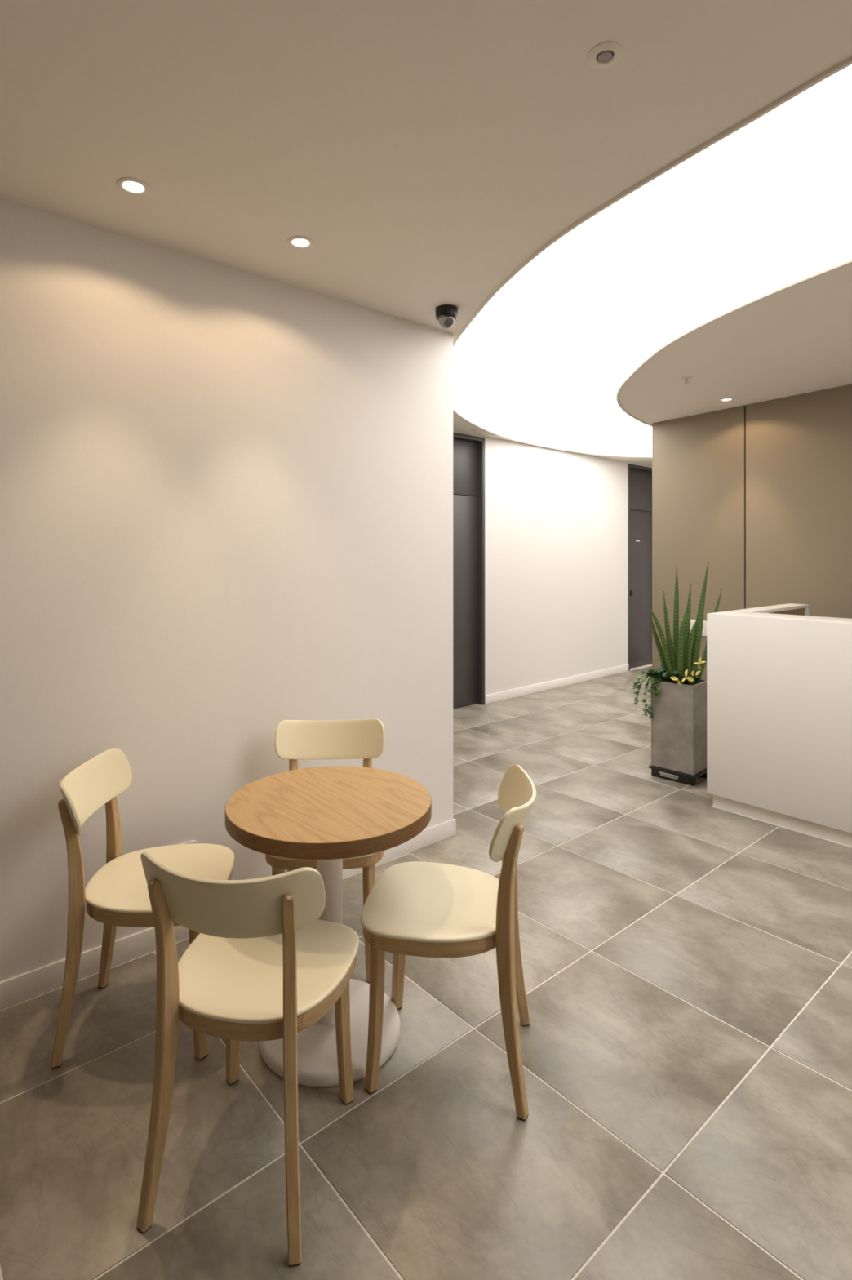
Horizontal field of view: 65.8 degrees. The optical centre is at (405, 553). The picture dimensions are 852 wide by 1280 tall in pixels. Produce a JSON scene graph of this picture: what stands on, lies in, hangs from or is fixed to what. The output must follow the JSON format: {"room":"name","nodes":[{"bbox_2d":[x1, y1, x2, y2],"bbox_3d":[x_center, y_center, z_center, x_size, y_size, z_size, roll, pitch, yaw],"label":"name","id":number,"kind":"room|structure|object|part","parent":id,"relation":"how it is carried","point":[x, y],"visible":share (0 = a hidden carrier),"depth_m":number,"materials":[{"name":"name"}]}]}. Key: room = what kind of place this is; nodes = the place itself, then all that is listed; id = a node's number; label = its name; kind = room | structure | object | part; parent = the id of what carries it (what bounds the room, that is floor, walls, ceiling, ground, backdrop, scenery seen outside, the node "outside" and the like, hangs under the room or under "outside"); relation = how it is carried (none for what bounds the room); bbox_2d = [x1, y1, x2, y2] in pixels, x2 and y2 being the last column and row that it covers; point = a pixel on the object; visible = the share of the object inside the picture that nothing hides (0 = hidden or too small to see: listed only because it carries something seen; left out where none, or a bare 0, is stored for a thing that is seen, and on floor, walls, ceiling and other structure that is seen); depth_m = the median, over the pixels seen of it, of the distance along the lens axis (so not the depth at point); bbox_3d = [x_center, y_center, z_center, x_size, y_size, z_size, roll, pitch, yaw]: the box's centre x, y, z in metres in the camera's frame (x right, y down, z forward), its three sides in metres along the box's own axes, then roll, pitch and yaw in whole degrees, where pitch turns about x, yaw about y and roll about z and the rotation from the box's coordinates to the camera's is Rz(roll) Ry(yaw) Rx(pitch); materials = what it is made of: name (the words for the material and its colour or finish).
{"room":"reception area","nodes":[
{"label":"reception area","id":0,"kind":"room"},
{"bbox_2d":[0,198,453,982],"bbox_3d":[-1.476,0.143,2.009,4.318,2.550,0.200,0,0,-40],"label":"wall","id":1,"kind":"structure","parent":0,"point":[226,492],"depth_m":2.44,"materials":[{"name":"white paint"}]},
{"bbox_2d":[182,840,195,844],"bbox_3d":[-0.826,1.104,2.416,0.120,0.074,0.011,0,0,-40],"label":"wall outlet","id":2,"kind":"object","parent":1,"relation":"attached to","point":[193,842],"visible":0.09,"depth_m":2.44,"materials":[{"name":"white plastic"}]},
{"bbox_2d":[0,818,456,1009],"bbox_3d":[-1.405,1.377,1.932,4.328,0.082,0.010,0,0,-40],"label":"baseboard","id":3,"kind":"structure","parent":1,"relation":"attached to","point":[24,986],"depth_m":2.27,"materials":[{"name":"paint"}]},
{"bbox_2d":[0,663,851,1279],"bbox_3d":[2.183,1.448,2.938,11.320,0.060,7.500,0,0,-40],"label":"floor","id":4,"kind":"structure","parent":0,"point":[686,1044],"depth_m":1.73,"materials":[{"name":"tile"}]},
{"bbox_2d":[50,747,235,1069],"bbox_3d":[-0.776,1.029,2.005,0.476,0.778,0.418,0,0,-4],"label":"dining chair","id":5,"kind":"object","parent":4,"relation":"on","point":[117,894],"visible":0.78,"depth_m":1.97,"materials":[{"name":"beige plastic"}]},
{"bbox_3d":[-0.944,1.052,1.844,0.085,0.723,0.039,0,0,-26],"label":"leg","id":6,"kind":"part","parent":5,"relation":"part of","materials":[{"name":"brown wood"}]},
{"bbox_3d":[-0.955,0.719,1.994,0.117,0.157,0.418,0,0,-4],"label":"backrest","id":7,"kind":"part","parent":5,"relation":"part of","materials":[{"name":"beige plastic"}]},
{"bbox_3d":[-0.963,1.052,2.143,0.085,0.723,0.039,0,0,18],"label":"leg","id":8,"kind":"part","parent":5,"relation":"part of","materials":[{"name":"brown wood"}]},
{"bbox_3d":[-0.743,1.005,2.007,0.399,0.044,0.407,0,0,-4],"label":"seat rail","id":9,"kind":"part","parent":5,"relation":"part of","materials":[{"name":"brown wood"}]},
{"bbox_3d":[-0.743,0.987,2.007,0.410,0.024,0.418,0,0,-4],"label":"seat","id":10,"kind":"part","parent":5,"relation":"part of","materials":[{"name":"beige plastic"}]},
{"bbox_3d":[-0.584,1.218,1.863,0.047,0.389,0.037,0,0,41],"label":"leg","id":11,"kind":"part","parent":5,"relation":"part of","materials":[{"name":"brown wood"}]},
{"bbox_2d":[136,851,359,1267],"bbox_3d":[-0.345,1.029,1.553,0.418,0.778,0.476,0,0,11],"label":"dining chair","id":12,"kind":"object","parent":4,"relation":"on","point":[262,965],"visible":1,"depth_m":1.40,"materials":[{"name":"beige plastic"}]},
{"bbox_3d":[-0.527,1.052,1.409,0.039,0.723,0.085,0,0,33],"label":"leg","id":13,"kind":"part","parent":12,"relation":"part of","materials":[{"name":"brown wood"}]},
{"bbox_3d":[-0.461,1.218,1.762,0.037,0.389,0.047,0,0,-34],"label":"leg","id":14,"kind":"part","parent":12,"relation":"part of","materials":[{"name":"brown wood"}]},
{"bbox_3d":[-0.380,0.719,1.377,0.418,0.157,0.117,0,0,11],"label":"backrest","id":15,"kind":"part","parent":12,"relation":"part of","materials":[{"name":"beige plastic"}]},
{"bbox_3d":[-0.339,1.005,1.586,0.407,0.044,0.399,0,0,11],"label":"seat rail","id":16,"kind":"part","parent":12,"relation":"part of","materials":[{"name":"brown wood"}]},
{"bbox_3d":[-0.339,0.987,1.586,0.418,0.024,0.410,0,0,11],"label":"seat","id":17,"kind":"part","parent":12,"relation":"part of","materials":[{"name":"beige plastic"}]},
{"bbox_3d":[-0.233,1.052,1.350,0.039,0.723,0.085,0,0,-11],"label":"leg","id":18,"kind":"part","parent":12,"relation":"part of","materials":[{"name":"brown wood"}]},
{"bbox_3d":[-0.157,1.218,1.702,0.047,0.389,0.037,0,0,-34],"label":"leg","id":19,"kind":"part","parent":12,"relation":"part of","materials":[{"name":"brown wood"}]},
{"bbox_2d":[265,718,385,983],"bbox_3d":[-0.279,1.029,2.368,0.418,0.778,0.476,0,0,-3],"label":"dining chair","id":20,"kind":"object","parent":4,"relation":"on","point":[365,739],"visible":0.25,"depth_m":2.54,"materials":[{"name":"beige plastic"}]},
{"bbox_3d":[-0.425,1.218,2.178,0.037,0.389,0.047,0,0,42],"label":"leg","id":21,"kind":"part","parent":20,"relation":"part of","materials":[{"name":"brown wood"}]},
{"bbox_3d":[-0.437,1.052,2.538,0.039,0.723,0.085,0,0,-25],"label":"leg","id":22,"kind":"part","parent":20,"relation":"part of","materials":[{"name":"brown wood"}]},
{"bbox_3d":[-0.277,0.987,2.335,0.418,0.024,0.410,0,0,-3],"label":"seat","id":23,"kind":"part","parent":20,"relation":"part of","materials":[{"name":"beige plastic"}]},
{"bbox_3d":[-0.277,1.005,2.334,0.407,0.044,0.399,0,0,-3],"label":"seat rail","id":24,"kind":"part","parent":20,"relation":"part of","materials":[{"name":"brown wood"}]},
{"bbox_3d":[-0.287,0.719,2.547,0.418,0.157,0.117,0,0,-3],"label":"backrest","id":25,"kind":"part","parent":20,"relation":"part of","materials":[{"name":"beige plastic"}]},
{"bbox_3d":[-0.137,1.052,2.552,0.039,0.723,0.085,0,0,19],"label":"leg","id":26,"kind":"part","parent":20,"relation":"part of","materials":[{"name":"brown wood"}]},
{"bbox_3d":[-0.115,1.218,2.193,0.047,0.389,0.037,0,0,42],"label":"leg","id":27,"kind":"part","parent":20,"relation":"part of","materials":[{"name":"brown wood"}]},
{"bbox_2d":[225,765,431,1087],"bbox_3d":[-0.222,1.072,1.953,0.602,0.692,0.602,0,0,-40],"label":"round table","id":28,"kind":"object","parent":4,"relation":"on","point":[329,815],"visible":0.68,"depth_m":1.86,"materials":[{"name":"brown wood"}]},
{"bbox_2d":[360,764,536,1120],"bbox_3d":[0.130,1.029,1.863,0.476,0.778,0.418,0,0,11],"label":"dining chair","id":29,"kind":"object","parent":4,"relation":"on","point":[419,908],"visible":1,"depth_m":1.74,"materials":[{"name":"beige plastic"}]},
{"bbox_3d":[-0.080,1.218,1.747,0.047,0.389,0.037,0,0,-34],"label":"leg","id":30,"kind":"part","parent":29,"relation":"part of","materials":[{"name":"brown wood"}]},
{"bbox_3d":[-0.019,1.218,2.051,0.037,0.389,0.047,0,0,-34],"label":"leg","id":31,"kind":"part","parent":29,"relation":"part of","materials":[{"name":"brown wood"}]},
{"bbox_3d":[0.097,1.005,1.870,0.399,0.044,0.407,0,0,11],"label":"seat rail","id":32,"kind":"part","parent":29,"relation":"part of","materials":[{"name":"brown wood"}]},
{"bbox_3d":[0.097,0.987,1.870,0.410,0.024,0.418,0,0,11],"label":"seat","id":33,"kind":"part","parent":29,"relation":"part of","materials":[{"name":"beige plastic"}]},
{"bbox_3d":[0.274,1.052,1.681,0.085,0.723,0.039,0,0,33],"label":"leg","id":34,"kind":"part","parent":29,"relation":"part of","materials":[{"name":"brown wood"}]},
{"bbox_3d":[0.306,0.719,1.828,0.117,0.157,0.418,0,0,11],"label":"backrest","id":35,"kind":"part","parent":29,"relation":"part of","materials":[{"name":"beige plastic"}]},
{"bbox_3d":[0.333,1.052,1.976,0.085,0.723,0.039,0,0,-11],"label":"leg","id":36,"kind":"part","parent":29,"relation":"part of","materials":[{"name":"brown wood"}]},
{"bbox_2d":[648,764,706,786],"bbox_3d":[1.764,1.386,4.204,0.300,0.064,0.294,0,0,-44],"label":"plant stand","id":37,"kind":"object","parent":4,"relation":"on","point":[664,773],"visible":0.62,"depth_m":4.10,"materials":[{"name":"black plastic"}]},
{"bbox_3d":[1.652,1.387,4.117,0.018,0.025,0.122,0,0,-44],"label":"pull handle","id":38,"kind":"part","parent":37,"relation":"part of","materials":[{"name":"grey plastic"}]},
{"bbox_2d":[631,561,722,775],"bbox_3d":[1.748,0.701,4.234,0.501,1.305,0.401,0,0,-44],"label":"potted plant","id":39,"kind":"object","parent":37,"relation":"on","point":[678,705],"visible":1,"depth_m":4.12,"materials":[{"name":"green plant"}]},
{"bbox_3d":[1.766,1.079,4.206,0.272,0.549,0.272,0,0,-44],"label":"pot","id":40,"kind":"part","parent":39,"relation":"part of","materials":[{"name":"grey concrete"}]},
{"bbox_2d":[706,603,851,848],"bbox_3d":[3.110,0.876,2.921,1.180,1.084,3.000,0,0,-40],"label":"reception desk","id":41,"kind":"object","parent":4,"relation":"on","point":[780,677],"visible":1,"depth_m":3.40,"materials":[{"name":"white laminate"}]},
{"bbox_3d":[2.161,0.837,4.070,1.160,1.006,0.020,0,0,-40],"label":"panel","id":42,"kind":"part","parent":41,"relation":"part of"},
{"bbox_2d":[713,610,851,623],"bbox_3d":[2.783,0.344,2.634,0.270,0.020,2.980,0,0,-40],"label":"countertop","id":43,"kind":"structure","parent":41,"relation":"on","point":[735,613],"depth_m":3.50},
{"bbox_3d":[2.636,0.847,4.390,0.020,0.986,0.100,0,0,-40],"label":"panel","id":44,"kind":"part","parent":41,"relation":"part of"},
{"bbox_2d":[0,0,851,466],"bbox_3d":[2.070,-1.137,2.980,11.280,0.050,7.590,0,0,-40],"label":"ceiling","id":45,"kind":"structure","parent":0,"point":[424,150],"depth_m":1.73,"materials":[{"name":"paint"}]},
{"bbox_2d":[116,177,150,195],"bbox_3d":[-0.821,-1.109,1.988,0.092,0.005,0.092,0,0,-40],"label":"recessed light","id":46,"kind":"object","parent":45,"relation":"in","point":[134,186],"visible":1,"depth_m":1.98,"materials":[{"name":"paint"}]},
{"bbox_2d":[287,235,313,248],"bbox_3d":[-0.372,-1.109,2.345,0.092,0.005,0.092,0,0,-40],"label":"recessed light","id":47,"kind":"object","parent":45,"relation":"in","point":[297,242],"visible":1,"depth_m":2.34,"materials":[{"name":"paint"}]},
{"bbox_2d":[435,304,457,328],"bbox_3d":[0.189,-1.068,2.982,0.102,0.088,0.102,0,0,-40],"label":"security camera","id":48,"kind":"object","parent":45,"relation":"attached to","point":[446,314],"visible":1,"depth_m":2.95,"materials":[{"name":"black plastic"}]},
{"bbox_2d":[586,40,623,68],"bbox_3d":[0.446,-1.109,1.466,0.078,0.007,0.078,0,0,-40],"label":"smoke detector","id":49,"kind":"object","parent":45,"relation":"in","point":[606,54],"visible":1,"depth_m":1.46,"materials":[{"name":"paint"}]},
{"bbox_2d":[453,56,851,457],"bbox_3d":[3.282,-1.107,3.871,6.625,0.013,6.859,0,0,-40],"label":"trim","id":50,"kind":"structure","parent":45,"relation":"attached to","point":[848,62],"depth_m":1.94,"materials":[{"name":"paint"}]},
{"bbox_2d":[453,64,851,455],"bbox_3d":[3.282,-1.132,3.871,6.593,0.020,6.827,0,0,-40],"label":"recessed light","id":51,"kind":"object","parent":45,"relation":"in","point":[766,206],"visible":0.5,"depth_m":2.60,"materials":[{"name":"white"}]},
{"bbox_2d":[680,376,693,382],"bbox_3d":[1.779,-1.097,4.157,0.072,0.029,0.072,0,0,-40],"label":"sprinkler head","id":52,"kind":"object","parent":45,"relation":"attached to","point":[686,378],"visible":1,"depth_m":4.15},
{"bbox_2d":[720,397,733,401],"bbox_3d":[2.313,-1.109,4.731,0.092,0.005,0.092,0,0,-40],"label":"recessed light","id":53,"kind":"object","parent":45,"relation":"in","point":[726,399],"visible":1,"depth_m":4.73,"materials":[{"name":"paint"}]},
{"bbox_2d":[616,257,851,426],"bbox_3d":[3.392,-1.107,3.844,4.580,0.013,4.496,0,0,-40],"label":"trim","id":54,"kind":"structure","parent":45,"relation":"attached to","point":[848,261],"depth_m":3.02,"materials":[{"name":"paint"}]},
{"bbox_2d":[453,430,652,695],"bbox_3d":[1.657,0.143,7.150,7.400,2.550,0.180,0,0,-42],"label":"wall","id":55,"kind":"structure","parent":0,"point":[556,521],"depth_m":6.92,"materials":[{"name":"paint"}]},
{"bbox_2d":[453,432,484,708],"bbox_3d":[0.347,0.162,5.929,0.980,2.512,0.156,0,0,-42],"label":"door","id":56,"kind":"structure","parent":55,"relation":"in","point":[468,451],"depth_m":6.15,"materials":[{"name":"grey metal"}]},
{"bbox_3d":[0.334,-0.803,5.944,0.904,0.506,0.040,0,0,-42],"label":"transom panel","id":57,"kind":"part","parent":56,"relation":"part of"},
{"bbox_3d":[0.334,0.434,5.944,0.904,1.956,0.040,0,0,-42],"label":"panel","id":58,"kind":"part","parent":56,"relation":"part of","materials":[{"name":"grey metal"}]},
{"bbox_2d":[484,664,628,704],"bbox_3d":[1.731,1.376,7.090,2.630,0.084,0.010,0,0,-42],"label":"baseboard","id":59,"kind":"structure","parent":55,"relation":"attached to","point":[491,698],"depth_m":6.92,"materials":[{"name":"paint"}]},
{"bbox_2d":[627,463,652,671],"bbox_3d":[3.007,0.162,8.333,0.930,2.512,0.156,0,0,-42],"label":"door","id":60,"kind":"structure","parent":55,"relation":"in","point":[639,477],"depth_m":8.29,"materials":[{"name":"grey metal"}]},
{"bbox_3d":[2.993,-0.803,8.348,0.854,0.506,0.040,0,0,-42],"label":"transom panel","id":61,"kind":"part","parent":60,"relation":"part of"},
{"bbox_3d":[2.993,0.434,8.348,0.854,1.956,0.040,0,0,-42],"label":"panel","id":62,"kind":"part","parent":60,"relation":"part of","materials":[{"name":"grey metal"}]},
{"bbox_2d":[652,383,851,679],"bbox_3d":[3.682,0.143,3.253,0.152,2.550,5.652,0,0,-32],"label":"wall","id":63,"kind":"structure","parent":0,"point":[761,493],"depth_m":4.83,"materials":[{"name":"brown paint"}]},
{"bbox_3d":[2.165,0.147,5.631,0.140,2.542,0.012,0,0,-32],"label":"panel","id":64,"kind":"part","parent":63,"relation":"part of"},
{"bbox_2d":[689,619,696,632],"bbox_3d":[2.308,0.577,5.264,0.013,0.103,0.050,0,0,-33],"label":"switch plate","id":65,"kind":"object","parent":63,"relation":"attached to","point":[692,621],"depth_m":5.27,"materials":[{"name":"white plastic"}]},
{"bbox_3d":[2.327,0.147,5.256,0.012,2.542,0.795,0,0,-32],"label":"panel","id":66,"kind":"part","parent":63,"relation":"part of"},
{"bbox_2d":[702,620,706,635],"bbox_3d":[2.361,0.584,5.180,0.013,0.118,0.035,0,0,-33],"label":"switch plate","id":67,"kind":"object","parent":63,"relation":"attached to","point":[704,628],"depth_m":5.18,"materials":[{"name":"white plastic"}]},
{"bbox_3d":[2.868,0.147,4.404,0.012,2.542,1.200,0,0,-32],"label":"panel","id":68,"kind":"part","parent":63,"relation":"part of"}
]}

